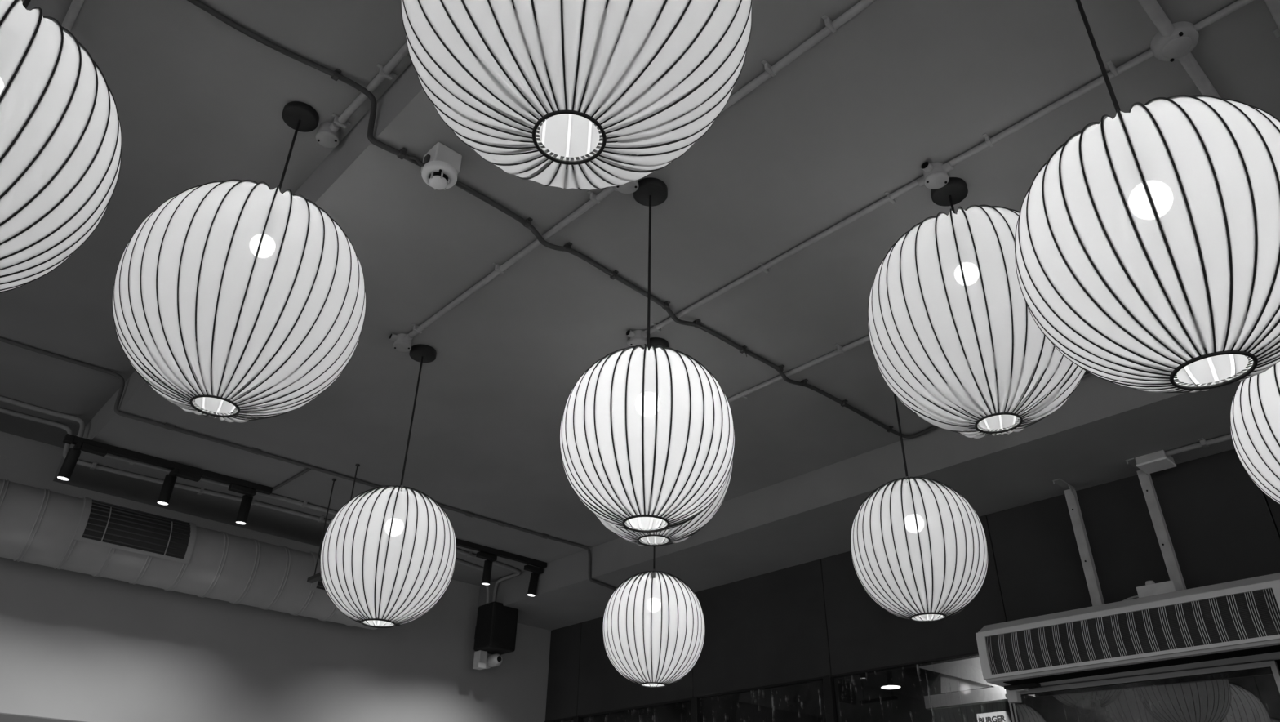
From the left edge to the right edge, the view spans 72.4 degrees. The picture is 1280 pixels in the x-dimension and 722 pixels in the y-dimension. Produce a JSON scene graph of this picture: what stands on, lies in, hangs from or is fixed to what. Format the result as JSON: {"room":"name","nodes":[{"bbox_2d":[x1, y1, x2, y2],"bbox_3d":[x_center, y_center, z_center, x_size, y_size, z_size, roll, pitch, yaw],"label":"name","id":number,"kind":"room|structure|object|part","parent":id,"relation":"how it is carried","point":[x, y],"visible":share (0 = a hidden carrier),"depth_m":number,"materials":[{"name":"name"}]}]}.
{"room":"restaurant","nodes":[
{"label":"restaurant","id":0,"kind":"room"},
{"bbox_2d":[0,0,411,448],"bbox_3d":[-2.261,-3.120,-0.618,7.754,0.250,12.060,26,-39,-36],"label":"ceiling","id":1,"kind":"structure","parent":0,"point":[199,100],"depth_m":3.00,"materials":[{"name":"paint"}]},
{"bbox_2d":[0,0,122,293],"bbox_3d":[-1.160,-0.758,1.701,0.495,1.437,0.496,26,-39,-36],"label":"pendant lantern","id":2,"kind":"object","parent":1,"relation":"hanging from","point":[61,139],"visible":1,"depth_m":1.42,"materials":[{"name":"white paper"}]},
{"bbox_3d":[-1.157,-0.949,1.813,0.008,0.935,0.008,26,-39,-36],"label":"cord","id":3,"kind":"part","parent":2,"relation":"part of","materials":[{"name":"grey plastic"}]},
{"bbox_2d":[61,0,84,31],"bbox_3d":[-0.777,-1.532,1.765,0.035,0.026,6.200,26,-39,-36],"label":"conduit","id":4,"kind":"object","parent":1,"relation":"attached to","point":[75,6],"visible":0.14,"depth_m":2.62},
{"bbox_2d":[111,101,365,422],"bbox_3d":[-1.163,-0.357,2.692,0.688,1.125,0.688,26,-39,-36],"label":"pendant lantern","id":5,"kind":"object","parent":1,"relation":"hanging from","point":[237,300],"visible":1,"depth_m":2.34,"materials":[{"name":"white paper"}]},
{"bbox_3d":[-1.157,-0.615,2.844,0.008,0.465,0.008,26,-39,-36],"label":"cord","id":6,"kind":"part","parent":5,"relation":"part of","materials":[{"name":"grey plastic"}]},
{"bbox_2d":[0,407,489,603],"bbox_3d":[-3.527,0.439,4.822,6.793,0.416,0.386,26,-39,-36],"label":"conduit","id":7,"kind":"object","parent":1,"relation":"attached to","point":[93,465],"visible":0.62,"depth_m":5.24,"materials":[{"name":"black metal"}]},
{"bbox_2d":[0,395,520,602],"bbox_3d":[-3.371,0.382,4.720,0.491,0.415,6.850,-26,-40,38],"label":"conduit","id":8,"kind":"object","parent":1,"relation":"attached to","point":[304,504],"visible":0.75,"depth_m":5.19,"materials":[{"name":"black metal"}]},
{"bbox_2d":[0,337,616,590],"bbox_3d":[-2.745,0.234,4.404,7.302,0.458,0.104,25,-38,-35],"label":"conduit","id":9,"kind":"object","parent":1,"relation":"attached to","point":[167,425],"visible":0.88,"depth_m":4.80,"materials":[{"name":"grey metal"}]},
{"bbox_2d":[315,120,341,147],"bbox_3d":[-1.080,-0.780,3.026,0.078,0.054,0.122,26,-39,-36],"label":"junction box","id":10,"kind":"object","parent":1,"relation":"attached to","point":[328,134],"visible":0.99,"depth_m":3.00,"materials":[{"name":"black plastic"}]},
{"bbox_3d":[-1.078,-0.765,3.015,0.078,0.011,0.078,26,-39,-36],"label":"lid","id":11,"kind":"part","parent":10,"relation":"part of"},
{"bbox_2d":[331,41,408,128],"bbox_3d":[0.429,-1.579,1.643,0.075,0.030,4.360,26,-39,-36],"label":"conduit","id":12,"kind":"object","parent":1,"relation":"attached to","point":[386,71],"visible":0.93,"depth_m":2.83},
{"bbox_2d":[400,0,751,190],"bbox_3d":[-0.113,-0.867,1.795,0.662,1.121,0.661,26,-39,-36],"label":"pendant lantern","id":13,"kind":"object","parent":1,"relation":"hanging from","point":[581,95],"visible":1,"depth_m":1.47,"materials":[{"name":"white fabric"}]},
{"bbox_2d":[0,431,551,721],"bbox_3d":[-3.109,2.338,5.029,17.000,3.965,0.200,26,-39,-36],"label":"wall","id":14,"kind":"structure","parent":0,"point":[75,646],"depth_m":5.58,"materials":[{"name":"paint"}]},
{"bbox_2d":[0,712,83,721],"bbox_3d":[-4.517,1.419,3.837,4.900,0.095,0.050,26,-39,-36],"label":"trim","id":15,"kind":"structure","parent":14,"relation":"attached to","point":[4,717],"depth_m":4.76,"materials":[{"name":"grey"}]},
{"bbox_2d":[0,478,377,629],"bbox_3d":[-3.975,0.646,4.464,5.870,0.412,0.424,26,-39,-36],"label":"air duct","id":16,"kind":"object","parent":14,"relation":"attached to","point":[44,526],"visible":0.83,"depth_m":5.16,"materials":[{"name":"metal"}]},
{"bbox_2d":[73,496,196,564],"bbox_3d":[-2.957,0.998,5.144,0.620,0.287,0.148,26,-39,-36],"label":"grille","id":17,"kind":"object","parent":16,"relation":"attached to","point":[100,526],"depth_m":5.08,"materials":[{"name":"grey metal"}]},
{"bbox_2d":[309,551,326,593],"bbox_3d":[-2.012,1.460,5.899,0.440,0.287,0.148,26,-39,-36],"label":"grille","id":18,"kind":"object","parent":16,"relation":"attached to","point":[317,587],"depth_m":5.72,"materials":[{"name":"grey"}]},
{"bbox_2d":[472,649,502,670],"bbox_3d":[-1.159,2.288,6.671,0.176,0.128,0.178,26,-39,-36],"label":"security camera","id":19,"kind":"object","parent":14,"relation":"attached to","point":[480,661],"visible":1,"depth_m":6.64,"materials":[{"name":"grey plastic"}]},
{"bbox_2d":[473,601,518,654],"bbox_3d":[-1.158,2.099,6.822,0.240,0.345,0.365,26,-39,-36],"label":"wall speaker","id":20,"kind":"object","parent":14,"relation":"attached to","point":[495,629],"visible":0.94,"depth_m":6.70,"materials":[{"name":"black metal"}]},
{"bbox_2d":[492,603,517,648],"bbox_3d":[-1.035,2.035,6.708,0.200,0.305,0.006,26,-39,-36],"label":"speaker grille","id":21,"kind":"object","parent":20,"relation":"attached to","point":[504,619],"depth_m":6.70,"materials":[{"name":"black"}]},
{"bbox_2d":[53,0,1279,586],"bbox_3d":[1.695,-1.093,2.493,3.096,0.465,12.060,26,-39,-36],"label":"ceiling","id":22,"kind":"structure","parent":0,"point":[855,118],"depth_m":3.28,"materials":[{"name":"paint"}]},
{"bbox_2d":[62,433,272,494],"bbox_3d":[-2.680,0.607,5.027,1.122,0.040,0.045,24,-38,-34],"label":"track","id":23,"kind":"object","parent":22,"relation":"attached to","point":[68,438],"visible":1,"depth_m":4.99,"materials":[{"name":"black metal"}]},
{"bbox_2d":[57,440,107,480],"bbox_3d":[-3.012,0.555,4.720,0.171,0.190,0.120,26,-39,-36],"label":"track spotlight","id":24,"kind":"object","parent":23,"relation":"attached to","point":[65,472],"visible":1,"depth_m":4.70,"materials":[{"name":"black metal"}]},
{"bbox_2d":[156,467,201,505],"bbox_3d":[-2.645,0.735,5.013,0.164,0.189,0.120,26,-39,-36],"label":"track spotlight","id":25,"kind":"object","parent":23,"relation":"attached to","point":[165,495],"visible":1,"depth_m":4.99,"materials":[{"name":"black metal"}]},
{"bbox_2d":[227,483,256,524],"bbox_3d":[-2.397,0.856,5.212,0.164,0.189,0.120,26,-39,-36],"label":"track spotlight","id":26,"kind":"object","parent":23,"relation":"attached to","point":[246,503],"visible":1,"depth_m":5.22,"materials":[{"name":"black metal"}]},
{"bbox_2d":[271,468,311,491],"bbox_3d":[-2.076,0.705,5.194,0.016,0.016,0.500,27,-39,-37],"label":"conduit","id":27,"kind":"object","parent":22,"relation":"attached to","point":[306,469],"visible":1,"depth_m":5.18,"materials":[{"name":"grey metal"}]},
{"bbox_2d":[314,478,336,574],"bbox_3d":[-1.824,0.962,5.051,0.024,0.600,0.024,26,-39,-36],"label":"hanging rod","id":28,"kind":"object","parent":22,"relation":"hanging from","point":[333,479],"visible":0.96,"depth_m":5.06,"materials":[{"name":"grey metal"}]},
{"bbox_2d":[306,572,321,582],"bbox_3d":[-1.728,1.168,4.802,0.035,0.025,0.380,26,-39,-36],"label":"support bar","id":29,"kind":"object","parent":28,"relation":"hanging from","point":[316,577],"visible":0.42,"depth_m":4.86,"materials":[{"name":"grey metal"}]},
{"bbox_2d":[350,463,359,499],"bbox_3d":[-1.623,0.853,4.858,0.024,0.600,0.024,26,-39,-36],"label":"hanging rod","id":30,"kind":"object","parent":22,"relation":"hanging from","point":[356,464],"visible":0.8,"depth_m":4.96,"materials":[{"name":"grey metal"}]},
{"bbox_2d":[320,344,456,627],"bbox_3d":[-0.977,0.473,3.598,0.513,1.202,0.512,26,-39,-36],"label":"pendant lantern","id":31,"kind":"object","parent":22,"relation":"hanging from","point":[388,557],"visible":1,"depth_m":3.25,"materials":[{"name":"white paper"}]},
{"bbox_3d":[-0.982,0.761,3.429,0.511,0.529,0.510,26,-39,-36],"label":"lamp shade","id":32,"kind":"part","parent":31,"relation":"part of","materials":[{"name":"paper"}]},
{"bbox_3d":[-0.973,0.291,3.705,0.008,0.720,0.008,26,-39,-36],"label":"cord","id":33,"kind":"part","parent":31,"relation":"part of","materials":[{"name":"grey plastic"}]},
{"bbox_2d":[388,333,413,351],"bbox_3d":[-1.038,-0.082,3.789,0.101,0.054,0.116,26,-39,-36],"label":"junction box","id":34,"kind":"object","parent":22,"relation":"attached to","point":[402,342],"visible":1,"depth_m":3.77,"materials":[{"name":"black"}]},
{"bbox_3d":[-1.063,-0.102,3.773,0.032,0.028,0.029,26,-39,-36],"label":"spout","id":35,"kind":"part","parent":34,"relation":"part of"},
{"bbox_3d":[-1.030,-0.061,3.786,0.078,0.011,0.078,26,-39,-36],"label":"lid","id":36,"kind":"part","parent":34,"relation":"part of","materials":[{"name":"grey metal"}]},
{"bbox_2d":[408,142,462,189],"bbox_3d":[-0.661,-0.617,2.791,0.161,0.130,0.112,16,-34,-24],"label":"smoke detector","id":37,"kind":"object","parent":22,"relation":"attached to","point":[441,166],"visible":1,"depth_m":2.77,"materials":[{"name":"grey plastic"}]},
{"bbox_2d":[455,537,546,568],"bbox_3d":[-1.127,1.339,6.223,1.116,0.040,0.045,25,-38,-35],"label":"track","id":38,"kind":"object","parent":22,"relation":"attached to","point":[468,544],"visible":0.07,"depth_m":6.30,"materials":[{"name":"black metal"}]},
{"bbox_2d":[475,551,497,585],"bbox_3d":[-1.117,1.482,6.236,0.164,0.189,0.120,26,-39,-36],"label":"track spotlight","id":39,"kind":"object","parent":38,"relation":"attached to","point":[487,567],"visible":1,"depth_m":6.25,"materials":[{"name":"black metal"}]},
{"bbox_2d":[524,564,543,596],"bbox_3d":[-0.811,1.632,6.481,0.164,0.191,0.120,26,-39,-36],"label":"track spotlight","id":40,"kind":"object","parent":38,"relation":"attached to","point":[535,571],"visible":1,"depth_m":6.49,"materials":[{"name":"black metal"}]},
{"bbox_2d":[612,179,638,193],"bbox_3d":[-0.051,-0.599,2.878,0.101,0.054,0.116,26,-39,-36],"label":"junction box","id":41,"kind":"object","parent":22,"relation":"attached to","point":[629,187],"visible":0.45,"depth_m":2.88,"materials":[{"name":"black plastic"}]},
{"bbox_2d":[186,0,1088,438],"bbox_3d":[0.084,-0.844,2.671,5.037,0.266,1.668,26,-39,-36],"label":"ceiling pipe","id":42,"kind":"object","parent":22,"relation":"attached to","point":[335,75],"visible":0.89,"depth_m":3.09,"materials":[{"name":"grey plastic"}]},
{"bbox_2d":[625,328,650,347],"bbox_3d":[-0.015,-0.095,3.733,0.101,0.054,0.116,26,-39,-36],"label":"junction box","id":43,"kind":"object","parent":22,"relation":"attached to","point":[637,337],"visible":0.85,"depth_m":3.71,"materials":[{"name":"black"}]},
{"bbox_3d":[-0.040,-0.115,3.717,0.032,0.028,0.029,26,-39,-36],"label":"spout","id":44,"kind":"part","parent":43,"relation":"part of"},
{"bbox_3d":[-0.007,-0.075,3.730,0.078,0.011,0.078,26,-39,-36],"label":"lid","id":45,"kind":"part","parent":43,"relation":"part of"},
{"bbox_2d":[408,0,875,337],"bbox_3d":[0.701,-1.004,2.191,0.066,0.026,5.100,26,-39,-36],"label":"conduit","id":46,"kind":"object","parent":22,"relation":"attached to","point":[831,26],"visible":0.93,"depth_m":2.92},
{"bbox_2d":[559,177,734,532],"bbox_3d":[0.026,-0.070,2.656,0.496,1.186,0.496,26,-39,-36],"label":"pendant lantern","id":47,"kind":"object","parent":22,"relation":"hanging from","point":[646,439],"visible":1,"depth_m":2.30,"materials":[{"name":"white paper"}]},
{"bbox_3d":[0.021,0.216,2.488,0.494,0.516,0.494,26,-39,-36],"label":"lamp shade","id":48,"kind":"part","parent":47,"relation":"part of","materials":[{"name":"fabric"}]},
{"bbox_3d":[0.029,-0.245,2.759,0.008,0.720,0.008,26,-39,-36],"label":"cord","id":49,"kind":"part","parent":47,"relation":"part of","materials":[{"name":"grey plastic"}]},
{"bbox_2d":[602,546,705,688],"bbox_3d":[0.074,1.054,4.547,0.513,1.208,0.512,26,-39,-36],"label":"pendant lantern","id":50,"kind":"object","parent":22,"relation":"hanging from","point":[654,626],"visible":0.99,"depth_m":4.20,"materials":[{"name":"white fabric"}]},
{"bbox_3d":[0.077,0.868,4.656,0.008,0.717,0.008,26,-39,-36],"label":"cord","id":51,"kind":"part","parent":50,"relation":"part of","materials":[{"name":"grey plastic"}]},
{"bbox_2d":[646,337,669,346],"label":"ceiling canopy","id":52,"kind":"object","parent":22,"relation":"hanging from","point":[656,341],"depth_m":3.77,"materials":[{"name":"black metal"}]},
{"bbox_2d":[727,335,869,402],"bbox_3d":[1.685,-0.471,3.067,0.086,0.026,5.250,26,-39,-36],"label":"conduit","id":53,"kind":"object","parent":22,"relation":"attached to","point":[840,349],"visible":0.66,"depth_m":3.94,"materials":[{"name":"grey metal"}]},
{"bbox_2d":[850,394,988,622],"bbox_3d":[1.052,0.420,3.460,0.493,1.184,0.493,26,-39,-36],"label":"pendant lantern","id":54,"kind":"object","parent":22,"relation":"hanging from","point":[919,548],"visible":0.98,"depth_m":3.12,"materials":[{"name":"white paper"}]},
{"bbox_3d":[1.055,0.248,3.561,0.008,0.725,0.008,26,-39,-36],"label":"cord","id":55,"kind":"part","parent":54,"relation":"part of","materials":[{"name":"grey plastic"}]},
{"bbox_3d":[1.046,0.704,3.293,0.491,0.520,0.491,26,-39,-36],"label":"lamp shade","id":56,"kind":"part","parent":54,"relation":"part of","materials":[{"name":"paper"}]},
{"bbox_2d":[916,160,953,189],"bbox_3d":[0.953,-0.605,2.835,0.101,0.054,0.116,26,-39,-36],"label":"junction box","id":57,"kind":"object","parent":22,"relation":"attached to","point":[935,175],"visible":1,"depth_m":2.82,"materials":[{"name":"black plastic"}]},
{"bbox_3d":[0.928,-0.625,2.819,0.032,0.028,0.029,26,-39,-36],"label":"spout","id":58,"kind":"part","parent":57,"relation":"part of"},
{"bbox_3d":[0.961,-0.585,2.832,0.078,0.011,0.078,26,-39,-36],"label":"lid","id":59,"kind":"part","parent":57,"relation":"part of","materials":[{"name":"grey plastic"}]},
{"bbox_2d":[646,0,1253,333],"bbox_3d":[1.454,-0.880,2.381,0.076,0.024,4.400,26,-38,-35],"label":"conduit","id":60,"kind":"object","parent":22,"relation":"attached to","point":[1114,71],"visible":0.95,"depth_m":2.75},
{"bbox_2d":[867,177,1085,438],"bbox_3d":[1.028,-0.199,2.709,0.641,0.878,0.641,26,-39,-36],"label":"pendant lantern","id":61,"kind":"object","parent":22,"relation":"hanging from","point":[953,334],"visible":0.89,"depth_m":2.44,"materials":[{"name":"white paper"}]},
{"bbox_3d":[1.033,-0.443,2.853,0.008,0.252,0.008,26,-39,-36],"label":"cord","id":62,"kind":"part","parent":61,"relation":"part of","materials":[{"name":"grey plastic"}]},
{"bbox_2d":[1014,0,1279,392],"bbox_3d":[0.970,-0.524,1.782,0.511,1.260,0.511,26,-39,-36],"label":"pendant lantern","id":63,"kind":"object","parent":22,"relation":"hanging from","point":[1147,243],"visible":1,"depth_m":1.42,"materials":[{"name":"white fabric"}]},
{"bbox_3d":[0.973,-0.703,1.887,0.008,0.785,0.008,26,-39,-36],"label":"cord","id":64,"kind":"part","parent":63,"relation":"part of","materials":[{"name":"grey plastic"}]},
{"bbox_2d":[1150,21,1198,62],"bbox_3d":[1.462,-0.867,2.387,0.112,0.039,0.112,26,-39,-36],"label":"junction box","id":65,"kind":"object","parent":22,"relation":"attached to","point":[1184,37],"visible":0.99,"depth_m":2.37,"materials":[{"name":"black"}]},
{"bbox_2d":[1137,0,1221,97],"bbox_3d":[1.595,-0.808,2.492,1.540,0.033,0.034,26,-38,-35],"label":"conduit","id":66,"kind":"object","parent":22,"relation":"attached to","point":[1153,8],"visible":0.36,"depth_m":2.42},
{"bbox_2d":[1230,361,1279,504],"bbox_3d":[1.966,-0.078,2.611,0.501,1.156,0.501,26,-39,-36],"label":"pendant lantern","id":67,"kind":"object","parent":22,"relation":"hanging from","point":[1255,409],"visible":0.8,"depth_m":2.44,"materials":[{"name":"white paper"}]},
{"bbox_2d":[1264,0,1279,37],"bbox_3d":[1.906,-0.808,2.480,1.100,0.035,0.059,26,-39,-36],"label":"conduit","id":68,"kind":"object","parent":22,"relation":"attached to","point":[1273,6],"visible":1,"depth_m":2.29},
{"bbox_2d":[476,373,1239,630],"bbox_3d":[3.169,-0.275,3.618,0.950,0.688,12.060,26,-39,-36],"label":"ceiling","id":69,"kind":"structure","parent":0,"point":[1087,442],"depth_m":4.71,"materials":[{"name":"paint"}]},
{"bbox_2d":[594,459,733,546],"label":"pendant lantern","id":70,"kind":"object","parent":69,"relation":"hanging from","point":[683,531],"depth_m":3.38,"materials":[{"name":"white paper"}]},
{"bbox_3d":[0.060,0.377,3.557,0.630,0.733,0.630,26,-39,-36],"label":"lamp shade","id":71,"kind":"part","parent":70,"relation":"part of","materials":[{"name":"fabric"}]},
{"bbox_2d":[1052,478,1104,605],"bbox_3d":[2.186,0.918,4.349,0.170,0.659,0.046,26,-39,-36],"label":"strut","id":72,"kind":"object","parent":69,"relation":"hanging from","point":[1090,571],"visible":0.96,"depth_m":4.38,"materials":[{"name":"grey metal"}]},
{"bbox_2d":[975,572,1279,690],"bbox_3d":[2.264,1.250,3.965,0.377,0.300,1.368,26,-39,-36],"label":"air conditioner","id":73,"kind":"object","parent":72,"relation":"hanging from","point":[1234,622],"visible":1,"depth_m":3.84,"materials":[{"name":"metal"}]},
{"bbox_2d":[1122,580,1182,600],"bbox_3d":[2.323,1.078,4.052,0.097,0.090,0.319,26,-39,-36],"label":"box","id":74,"kind":"object","parent":73,"relation":"on","point":[1151,588],"visible":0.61,"depth_m":3.97,"materials":[{"name":"grey metal"}]},
{"bbox_2d":[1134,449,1176,473],"bbox_3d":[2.490,0.490,4.215,0.158,0.048,0.136,26,-39,-36],"label":"junction box","id":75,"kind":"object","parent":69,"relation":"attached to","point":[1156,461],"visible":0.99,"depth_m":4.18,"materials":[{"name":"grey metal"}]},
{"bbox_3d":[2.481,0.502,4.200,0.136,0.012,0.136,26,-39,-36],"label":"lid","id":76,"kind":"part","parent":75,"relation":"part of","materials":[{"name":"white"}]},
{"bbox_2d":[1125,457,1186,590],"bbox_3d":[2.435,0.787,4.118,0.170,0.659,0.052,26,-39,-36],"label":"strut","id":77,"kind":"object","parent":69,"relation":"hanging from","point":[1163,537],"visible":0.79,"depth_m":4.15,"materials":[{"name":"grey metal"}]},
{"bbox_2d":[1164,433,1231,456],"bbox_3d":[3.214,0.067,3.491,0.073,0.028,2.085,26,-39,-36],"label":"conduit","id":78,"kind":"object","parent":69,"relation":"attached to","point":[1203,442],"visible":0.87,"depth_m":4.05,"materials":[{"name":"grey metal"}]},
{"bbox_2d":[545,448,1279,720],"bbox_3d":[3.402,0.452,3.456,0.120,0.722,12.060,26,-39,-36],"label":"wall","id":79,"kind":"structure","parent":0,"point":[816,618],"depth_m":4.80,"materials":[{"name":"black paint"}]},
{"bbox_2d":[544,651,1012,721],"bbox_3d":[0.579,3.315,5.184,0.080,2.556,3.943,26,-39,-36],"label":"window","id":80,"kind":"structure","parent":79,"relation":"in","point":[681,711],"depth_m":5.96,"materials":[{"name":"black glass"}]},
{"bbox_2d":[557,718,573,721],"bbox_3d":[-0.643,3.959,6.309,0.010,2.546,0.380,26,-39,-36],"label":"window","id":81,"kind":"structure","parent":80,"relation":"attached to","point":[571,719],"depth_m":6.91,"materials":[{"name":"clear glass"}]},
{"bbox_2d":[700,679,822,721],"bbox_3d":[0.752,3.225,5.015,0.010,2.546,1.060,26,-39,-36],"label":"window","id":82,"kind":"structure","parent":80,"relation":"attached to","point":[724,708],"depth_m":5.82,"materials":[{"name":"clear glass"}]},
{"bbox_2d":[835,655,972,693],"bbox_3d":[1.518,2.821,4.304,0.010,2.546,1.080,26,-39,-36],"label":"window","id":83,"kind":"structure","parent":80,"relation":"attached to","point":[969,655],"depth_m":4.92,"materials":[{"name":"clear glass"}]},
{"bbox_2d":[1008,660,1279,721],"bbox_3d":[2.251,2.456,3.471,1.160,2.295,0.066,-25,-39,37],"label":"door","id":84,"kind":"structure","parent":80,"relation":"attached to","point":[1251,691],"depth_m":3.92,"materials":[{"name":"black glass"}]},
{"bbox_2d":[1004,688,1028,703],"bbox_3d":[1.878,1.665,4.346,0.060,0.064,0.108,26,-39,-36],"label":"bracket","id":85,"kind":"object","parent":84,"relation":"attached to","point":[1013,696],"visible":0.92,"depth_m":4.33,"materials":[{"name":"white metal"}]},
{"bbox_2d":[742,660,1279,721],"bbox_3d":[5.404,1.494,5.020,5.190,0.215,12.060,26,-39,-36],"label":"ceiling","id":86,"kind":"structure","parent":0,"point":[861,698],"depth_m":7.13,"materials":[{"name":"black"}]},
{"bbox_2d":[879,684,902,688],"bbox_3d":[1.859,2.416,6.481,0.170,0.009,0.170,26,-39,-36],"label":"recessed light","id":87,"kind":"object","parent":86,"relation":"in","point":[884,686],"visible":1,"depth_m":6.46,"materials":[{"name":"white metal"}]},
{"bbox_2d":[881,684,900,688],"bbox_3d":[1.859,2.417,6.480,0.140,0.008,0.140,26,-39,-36],"label":"diffuser","id":88,"kind":"object","parent":87,"relation":"attached to","point":[884,686],"depth_m":6.47,"materials":[{"name":"white plastic"}]},
{"label":"outside","id":89,"kind":"structure","parent":0,"visible":0},
{"bbox_2d":[917,657,1007,709],"bbox_3d":[1.837,1.741,4.882,0.060,0.335,0.700,26,-39,-36],"label":"panel","id":90,"kind":"object","parent":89,"point":[962,675],"visible":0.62,"depth_m":4.88,"materials":[{"name":"silver metal"}]},
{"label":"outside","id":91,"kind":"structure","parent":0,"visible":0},
{"bbox_2d":[976,710,1011,721],"bbox_3d":[1.903,2.069,4.629,0.065,0.385,0.162,26,-39,-36],"label":"sign box","id":92,"kind":"object","parent":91,"point":[998,716],"visible":1,"depth_m":4.68,"materials":[{"name":"grey plastic"}]}
]}

